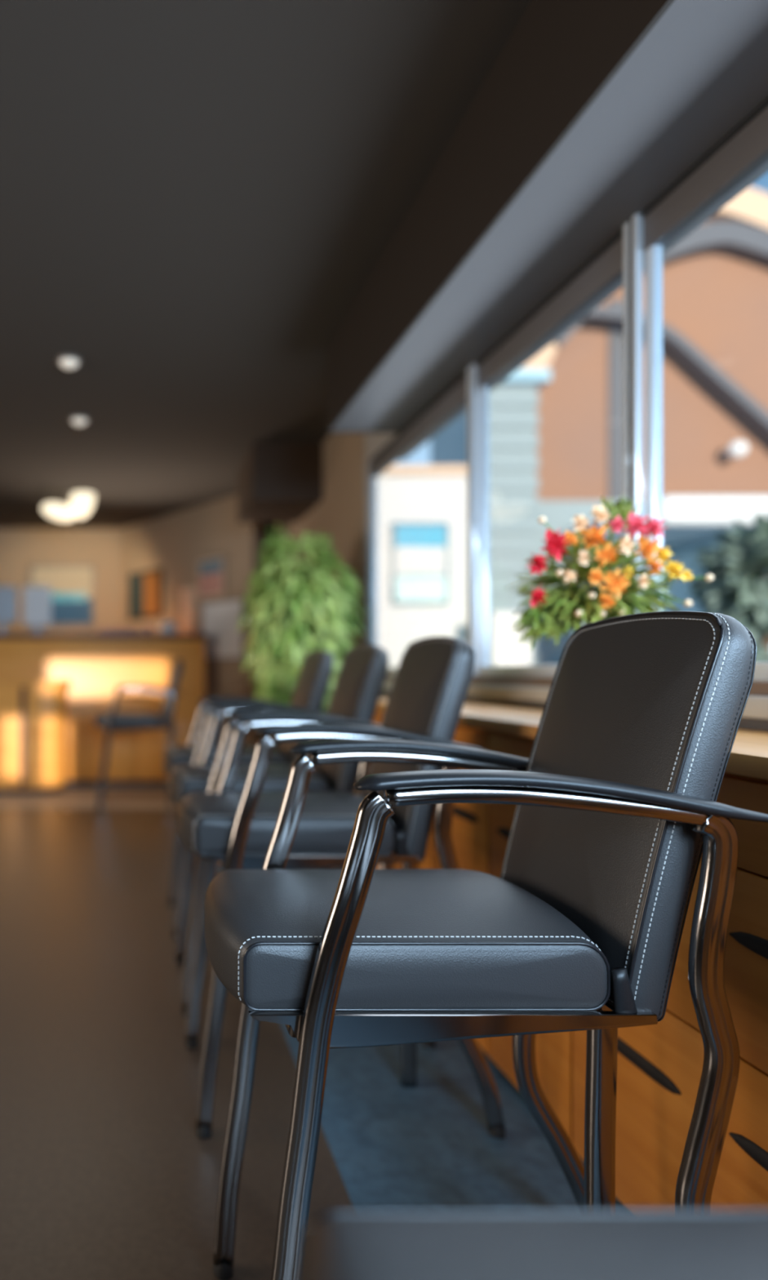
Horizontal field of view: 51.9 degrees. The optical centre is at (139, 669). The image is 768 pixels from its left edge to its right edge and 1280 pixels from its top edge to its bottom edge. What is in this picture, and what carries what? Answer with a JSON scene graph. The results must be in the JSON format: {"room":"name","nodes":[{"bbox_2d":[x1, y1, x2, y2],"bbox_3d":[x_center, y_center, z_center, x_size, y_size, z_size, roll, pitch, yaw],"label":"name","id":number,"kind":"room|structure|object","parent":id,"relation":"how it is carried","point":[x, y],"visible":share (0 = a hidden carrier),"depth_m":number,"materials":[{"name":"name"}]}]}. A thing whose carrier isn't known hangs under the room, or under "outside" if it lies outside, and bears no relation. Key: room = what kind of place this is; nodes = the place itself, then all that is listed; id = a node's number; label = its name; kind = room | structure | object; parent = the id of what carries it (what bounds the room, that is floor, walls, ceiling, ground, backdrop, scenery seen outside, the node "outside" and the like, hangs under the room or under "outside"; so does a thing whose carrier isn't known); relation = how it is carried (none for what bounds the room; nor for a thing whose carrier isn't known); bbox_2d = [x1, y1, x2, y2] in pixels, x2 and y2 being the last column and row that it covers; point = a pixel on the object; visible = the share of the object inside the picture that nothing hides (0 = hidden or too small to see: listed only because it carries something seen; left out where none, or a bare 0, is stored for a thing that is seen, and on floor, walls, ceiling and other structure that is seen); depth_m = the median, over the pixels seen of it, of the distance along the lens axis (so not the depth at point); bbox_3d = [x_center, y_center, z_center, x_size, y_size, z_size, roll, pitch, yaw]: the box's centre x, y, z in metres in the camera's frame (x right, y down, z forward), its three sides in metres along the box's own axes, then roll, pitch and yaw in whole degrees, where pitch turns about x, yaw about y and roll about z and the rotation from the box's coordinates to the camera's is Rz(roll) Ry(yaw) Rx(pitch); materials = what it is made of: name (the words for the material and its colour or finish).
{"room":"waiting room","nodes":[
{"label":"waiting room","id":0,"kind":"room"},
{"bbox_2d":[0,528,121,633],"bbox_3d":[-1.600,-0.260,8.255,5.800,2.680,0.150,0,0,0],"label":"wall","id":1,"kind":"structure","parent":0,"point":[20,548],"depth_m":8.18,"materials":[{"name":"beige paint"}]},
{"bbox_2d":[29,564,94,626],"bbox_3d":[-0.872,-0.836,8.158,0.735,0.692,0.035,0,0,0],"label":"painting","id":2,"kind":"object","parent":1,"relation":"attached to","point":[73,586],"visible":0.8,"depth_m":8.15,"materials":[{"name":"grey"}]},
{"bbox_2d":[0,786,178,808],"bbox_3d":[-2.040,1.084,6.885,4.920,0.011,2.530,0,0,0],"label":"floor strip","id":3,"kind":"object","parent":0,"point":[69,797],"depth_m":6.05,"materials":[{"name":"beige wood"}]},
{"bbox_2d":[0,808,354,1279],"bbox_3d":[-1.425,1.130,2.590,6.150,0.100,11.580,0,0,0],"label":"floor","id":4,"kind":"structure","parent":0,"point":[106,1173],"depth_m":1.91,"materials":[{"name":"brown wood"}]},
{"bbox_2d":[0,680,71,793],"bbox_3d":[-1.925,0.588,6.425,2.590,0.985,0.390,0,0,0],"label":"cabinet","id":5,"kind":"object","parent":4,"relation":"on","point":[33,713],"depth_m":6.26,"materials":[{"name":"brown wood"}]},
{"bbox_2d":[0,633,207,786],"bbox_3d":[-1.415,0.375,6.780,4.070,1.410,0.340,0,0,0],"label":"reception desk","id":6,"kind":"object","parent":4,"relation":"on","point":[95,664],"visible":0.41,"depth_m":6.65,"materials":[{"name":"brown wood"}]},
{"bbox_2d":[0,586,17,633],"bbox_3d":[-1.294,-0.557,6.805,0.288,0.455,0.130,0,0,0],"label":"monitor","id":7,"kind":"object","parent":6,"relation":"on","point":[8,594],"visible":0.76,"depth_m":6.77,"materials":[{"name":"grey plastic"}]},
{"bbox_2d":[22,586,51,633],"bbox_3d":[-0.944,-0.551,6.705,0.260,0.444,0.130,0,0,0],"label":"monitor","id":8,"kind":"object","parent":6,"relation":"on","point":[37,600],"visible":0.91,"depth_m":6.67,"materials":[{"name":"grey plastic"}]},
{"bbox_2d":[98,628,142,633],"bbox_3d":[-0.180,-0.355,6.795,0.400,0.050,0.190,0,0,0],"label":"paper stack","id":9,"kind":"object","parent":6,"relation":"on","point":[100,630],"visible":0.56,"depth_m":6.70,"materials":[{"name":"brown"}]},
{"bbox_2d":[144,625,153,633],"bbox_3d":[0.090,-0.372,6.795,0.080,0.085,0.190,0,0,0],"label":"box","id":10,"kind":"object","parent":6,"relation":"on","point":[148,628],"visible":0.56,"depth_m":6.70,"materials":[{"name":"brown paper"}]},
{"bbox_2d":[159,621,177,633],"bbox_3d":[0.270,-0.392,6.770,0.170,0.125,0.170,0,0,0],"label":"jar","id":11,"kind":"object","parent":6,"relation":"on","point":[166,627],"visible":0.8,"depth_m":6.71,"materials":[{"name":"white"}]},
{"bbox_2d":[93,658,184,810],"bbox_3d":[0.015,0.497,5.747,0.747,1.166,0.443,0,0,0],"label":"armchair","id":12,"kind":"object","parent":4,"relation":"on","point":[113,721],"visible":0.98,"depth_m":5.57,"materials":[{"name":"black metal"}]},
{"bbox_2d":[163,649,333,938],"bbox_3d":[0.475,0.497,3.118,0.747,1.166,0.443,0,0,0],"label":"armchair","id":13,"kind":"object","parent":4,"relation":"on","point":[316,671],"visible":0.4,"depth_m":2.98,"materials":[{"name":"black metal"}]},
{"bbox_2d":[168,644,388,1016],"bbox_3d":[0.475,0.497,2.467,0.747,1.166,0.443,0,0,0],"label":"armchair","id":14,"kind":"object","parent":4,"relation":"on","point":[363,671],"visible":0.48,"depth_m":2.32,"materials":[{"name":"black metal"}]},
{"bbox_2d":[177,635,505,1138],"bbox_3d":[0.475,0.497,1.877,0.747,1.166,0.443,0,0,0],"label":"armchair","id":15,"kind":"object","parent":4,"relation":"on","point":[433,677],"visible":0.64,"depth_m":1.71,"materials":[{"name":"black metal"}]},
{"bbox_2d":[372,711,435,868],"bbox_3d":[1.123,0.623,2.740,0.348,0.915,0.756,0,0,0],"label":"base cabinet","id":16,"kind":"object","parent":4,"relation":"on","point":[427,863],"visible":0.02,"depth_m":2.41,"materials":[{"name":"brown wood"}]},
{"bbox_2d":[217,862,626,1208],"bbox_3d":[0.705,1.084,1.550,0.550,0.011,8.900,0,0,0],"label":"rug","id":17,"kind":"object","parent":4,"relation":"on","point":[428,1145],"visible":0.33,"depth_m":1.67,"materials":[{"name":"blue carpet"}]},
{"bbox_2d":[204,611,767,1279],"bbox_3d":[0.475,0.497,1.097,0.747,1.166,0.443,0,0,0],"label":"armchair","id":18,"kind":"object","parent":4,"relation":"on","point":[580,928],"visible":0.98,"depth_m":0.93,"materials":[{"name":"grey leather"}]},
{"bbox_2d":[432,725,573,1143],"bbox_3d":[1.123,0.623,1.980,0.348,0.915,0.756,0,0,0],"label":"base cabinet","id":19,"kind":"object","parent":4,"relation":"on","point":[480,832],"visible":0.21,"depth_m":1.92,"materials":[{"name":"brown wood"}]},
{"bbox_2d":[296,1208,767,1279],"bbox_3d":[0.447,0.497,0.297,0.747,1.166,0.431,0,0,0],"label":"chair","id":20,"kind":"object","parent":4,"relation":"on","point":[339,1244],"visible":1,"depth_m":0.43,"materials":[{"name":"grey leather"}]},
{"bbox_2d":[573,773,767,1208],"bbox_3d":[1.123,0.623,1.220,0.348,0.915,0.756,0,0,0],"label":"base cabinet","id":21,"kind":"object","parent":4,"relation":"on","point":[660,1066],"visible":0.33,"depth_m":1.25,"materials":[{"name":"brown wood"}]},
{"bbox_3d":[0.900,0.920,4.050,0.380,0.320,0.380,0,0,0],"label":"plant pot","id":22,"kind":"object","parent":4,"relation":"on","visible":0},
{"bbox_2d":[236,523,369,712],"bbox_3d":[0.874,-0.011,4.061,0.734,1.613,0.703,0,0,42],"label":"potted tree","id":23,"kind":"object","parent":22,"relation":"on","point":[290,626],"visible":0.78,"depth_m":3.90,"materials":[{"name":"green plant"}]},
{"bbox_3d":[1.123,0.623,0.460,0.348,0.915,0.756,0,0,0],"label":"cabinet","id":24,"kind":"object","parent":4,"relation":"on","visible":0},
{"bbox_2d":[375,698,767,780],"bbox_3d":[1.107,0.144,0.100,0.383,0.038,6.100,0,0,0],"label":"countertop","id":25,"kind":"structure","parent":24,"relation":"on","point":[748,757],"depth_m":1.74,"materials":[{"name":"brown wood"}]},
{"bbox_3d":[1.060,0.023,1.660,0.120,0.205,0.120,0,0,0],"label":"vase","id":26,"kind":"object","parent":25,"relation":"on","visible":0},
{"bbox_2d":[502,495,713,650],"bbox_3d":[1.053,-0.224,1.687,0.436,0.364,0.306,0,0,0],"label":"flower arrangement","id":27,"kind":"object","parent":26,"relation":"in","point":[571,604],"visible":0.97,"depth_m":1.61,"materials":[{"name":"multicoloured plant"}]},
{"bbox_2d":[121,494,262,745],"bbox_3d":[0.454,-0.260,7.345,0.139,2.680,2.134,0,0,-35],"label":"wall","id":28,"kind":"structure","parent":0,"point":[175,543],"depth_m":7.03,"materials":[{"name":"beige paint"}]},
{"bbox_2d":[128,568,163,620],"bbox_3d":[0.065,-0.804,7.755,0.021,0.508,0.615,0,0,-35],"label":"painting","id":29,"kind":"object","parent":28,"relation":"attached to","point":[145,588],"visible":1,"depth_m":7.72,"materials":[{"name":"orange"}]},
{"bbox_2d":[181,586,196,633],"bbox_3d":[0.485,-0.577,7.154,0.020,0.469,0.232,0,0,-35],"label":"paper notice","id":30,"kind":"object","parent":28,"relation":"attached to","point":[188,595],"visible":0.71,"depth_m":7.13,"materials":[{"name":"beige"}]},
{"bbox_2d":[198,555,225,598],"bbox_3d":[0.680,-0.877,6.874,0.021,0.365,0.372,0,0,-35],"label":"framed picture","id":31,"kind":"object","parent":28,"relation":"attached to","point":[211,571],"visible":1,"depth_m":6.85,"materials":[{"name":"beige"}]},
{"bbox_2d":[201,598,244,659],"bbox_3d":[0.771,-0.370,6.744,0.020,0.550,0.572,0,0,-35],"label":"notice board","id":32,"kind":"object","parent":28,"relation":"attached to","point":[220,619],"visible":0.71,"depth_m":6.72,"materials":[{"name":"grey"}]},
{"bbox_2d":[0,0,531,528],"bbox_3d":[-1.500,-1.650,2.590,6.000,0.100,11.180,0,0,0],"label":"ceiling","id":33,"kind":"structure","parent":0,"point":[197,197],"depth_m":2.50,"materials":[{"name":"grey"}]},
{"bbox_2d":[41,491,95,520],"bbox_3d":[-0.650,-1.536,6.600,0.489,0.354,0.240,0,0,0],"label":"ceiling lamp","id":34,"kind":"object","parent":33,"relation":"attached to","point":[82,503],"visible":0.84,"depth_m":6.52,"materials":[{"name":"grey"}]},
{"bbox_2d":[57,355,81,368],"bbox_3d":[-0.364,-1.581,3.736,0.128,0.037,0.128,0,0,0],"label":"recessed light","id":35,"kind":"object","parent":33,"relation":"in","point":[68,362],"visible":1,"depth_m":3.71,"materials":[{"name":"grey"}]},
{"bbox_2d":[69,415,89,426],"bbox_3d":[-0.384,-1.581,4.612,0.128,0.037,0.128,0,0,0],"label":"recessed light","id":36,"kind":"object","parent":33,"relation":"in","point":[79,420],"visible":1,"depth_m":4.58,"materials":[{"name":"grey"}]},
{"bbox_2d":[237,442,323,522],"bbox_3d":[1.047,-1.400,5.500,0.494,0.400,0.800,0,0,0],"label":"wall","id":37,"kind":"structure","parent":0,"point":[277,482],"depth_m":5.10,"materials":[{"name":"brown paint"}]},
{"bbox_2d":[326,0,767,432],"bbox_3d":[1.119,-1.393,0.310,0.363,0.414,6.620,0,0,0],"label":"soffit","id":38,"kind":"structure","parent":0,"point":[589,111],"depth_m":1.84,"materials":[{"name":"grey paint"}]},
{"bbox_2d":[364,96,767,644],"bbox_3d":[1.400,-0.260,2.590,0.200,2.680,11.180,0,0,0],"label":"wall","id":39,"kind":"structure","parent":0,"point":[375,442],"depth_m":2.99,"materials":[{"name":"grey"}]},
{"bbox_2d":[262,432,364,795],"bbox_3d":[1.297,-0.260,6.175,0.006,2.680,4.010,0,0,0],"label":"wall","id":40,"kind":"structure","parent":39,"relation":"attached to","point":[340,514],"depth_m":4.61,"materials":[{"name":"beige paint"}]},
{"bbox_2d":[369,372,479,675],"bbox_3d":[1.323,-0.582,3.475,0.044,1.212,1.250,0,0,0],"label":"window","id":41,"kind":"structure","parent":39,"relation":"in","point":[454,398],"depth_m":3.49,"materials":[{"name":"grey metal"}]},
{"bbox_2d":[466,213,643,677],"bbox_3d":[1.317,-0.582,2.365,0.055,1.212,0.972,0,0,0],"label":"window","id":42,"kind":"structure","parent":39,"relation":"in","point":[604,270],"depth_m":2.31,"materials":[{"name":"grey metal"}]},
{"bbox_2d":[379,674,767,731],"bbox_3d":[1.325,0.089,0.560,0.150,0.130,7.100,0,0,0],"label":"sill","id":43,"kind":"structure","parent":39,"relation":"attached to","point":[517,691],"depth_m":2.37,"materials":[{"name":"brown wood"}]},
{"bbox_2d":[642,97,767,681],"bbox_3d":[1.323,-0.582,0.990,0.044,1.212,1.780,0,0,0],"label":"window","id":44,"kind":"structure","parent":39,"relation":"in","point":[744,150],"depth_m":1.78,"materials":[{"name":"grey metal"}]},
{"label":"outside","id":45,"kind":"structure","parent":0,"visible":0},
{"bbox_3d":[13.825,1.150,10.000,24.350,0.100,32.000,0,0,0],"label":"ground","id":46,"kind":"structure","parent":45,"visible":0},
{"bbox_2d":[377,465,466,666],"bbox_3d":[2.277,-0.334,6.775,1.188,2.867,1.050,0,0,0],"label":"building","id":47,"kind":"structure","parent":46,"relation":"on","point":[422,509],"depth_m":6.30,"materials":[{"name":"white paint"}]},
{"bbox_2d":[488,611,531,665],"bbox_3d":[2.894,0.325,5.750,0.297,1.551,0.300,0,0,0],"label":"planter box","id":48,"kind":"object","parent":46,"relation":"on","point":[503,650],"visible":0.2,"depth_m":5.60,"materials":[{"name":"white paint"}]},
{"bbox_2d":[430,368,645,665],"bbox_3d":[4.580,-1.010,8.150,2.364,4.220,1.300,0,0,0],"label":"building","id":49,"kind":"structure","parent":46,"relation":"on","point":[516,532],"depth_m":7.59,"materials":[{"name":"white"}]},
{"bbox_2d":[520,186,767,500],"bbox_3d":[7.203,-2.445,9.640,5.479,7.090,1.920,0,0,0],"label":"building","id":50,"kind":"structure","parent":46,"relation":"on","point":[715,279],"depth_m":9.00,"materials":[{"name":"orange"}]},
{"bbox_2d":[720,440,747,457],"bbox_3d":[7.257,-2.673,8.840,0.200,0.200,0.320,0,0,0],"label":"wall lamp","id":51,"kind":"object","parent":50,"relation":"attached to","point":[738,449],"depth_m":8.75,"materials":[{"name":"white"}]},
{"bbox_2d":[568,495,767,612],"bbox_3d":[6.572,-0.250,7.350,3.600,2.700,1.560,0,0,0],"label":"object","id":52,"kind":"object","parent":46,"relation":"on","point":[691,522],"visible":0.27,"depth_m":6.63,"materials":[{"name":"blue paint"}]},
{"bbox_2d":[686,511,767,655],"bbox_3d":[4.505,-0.025,5.194,0.915,2.250,0.901,0,0,0],"label":"shrub","id":53,"kind":"object","parent":46,"relation":"on","point":[738,589],"visible":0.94,"depth_m":5.13,"materials":[{"name":"green plant"}]},
{"bbox_2d":[739,620,767,662],"bbox_3d":[3.244,0.392,4.202,0.976,1.415,0.975,0,0,0],"label":"shrub","id":54,"kind":"object","parent":46,"relation":"on","point":[762,651],"visible":0.02,"depth_m":4.11,"materials":[{"name":"plant"}]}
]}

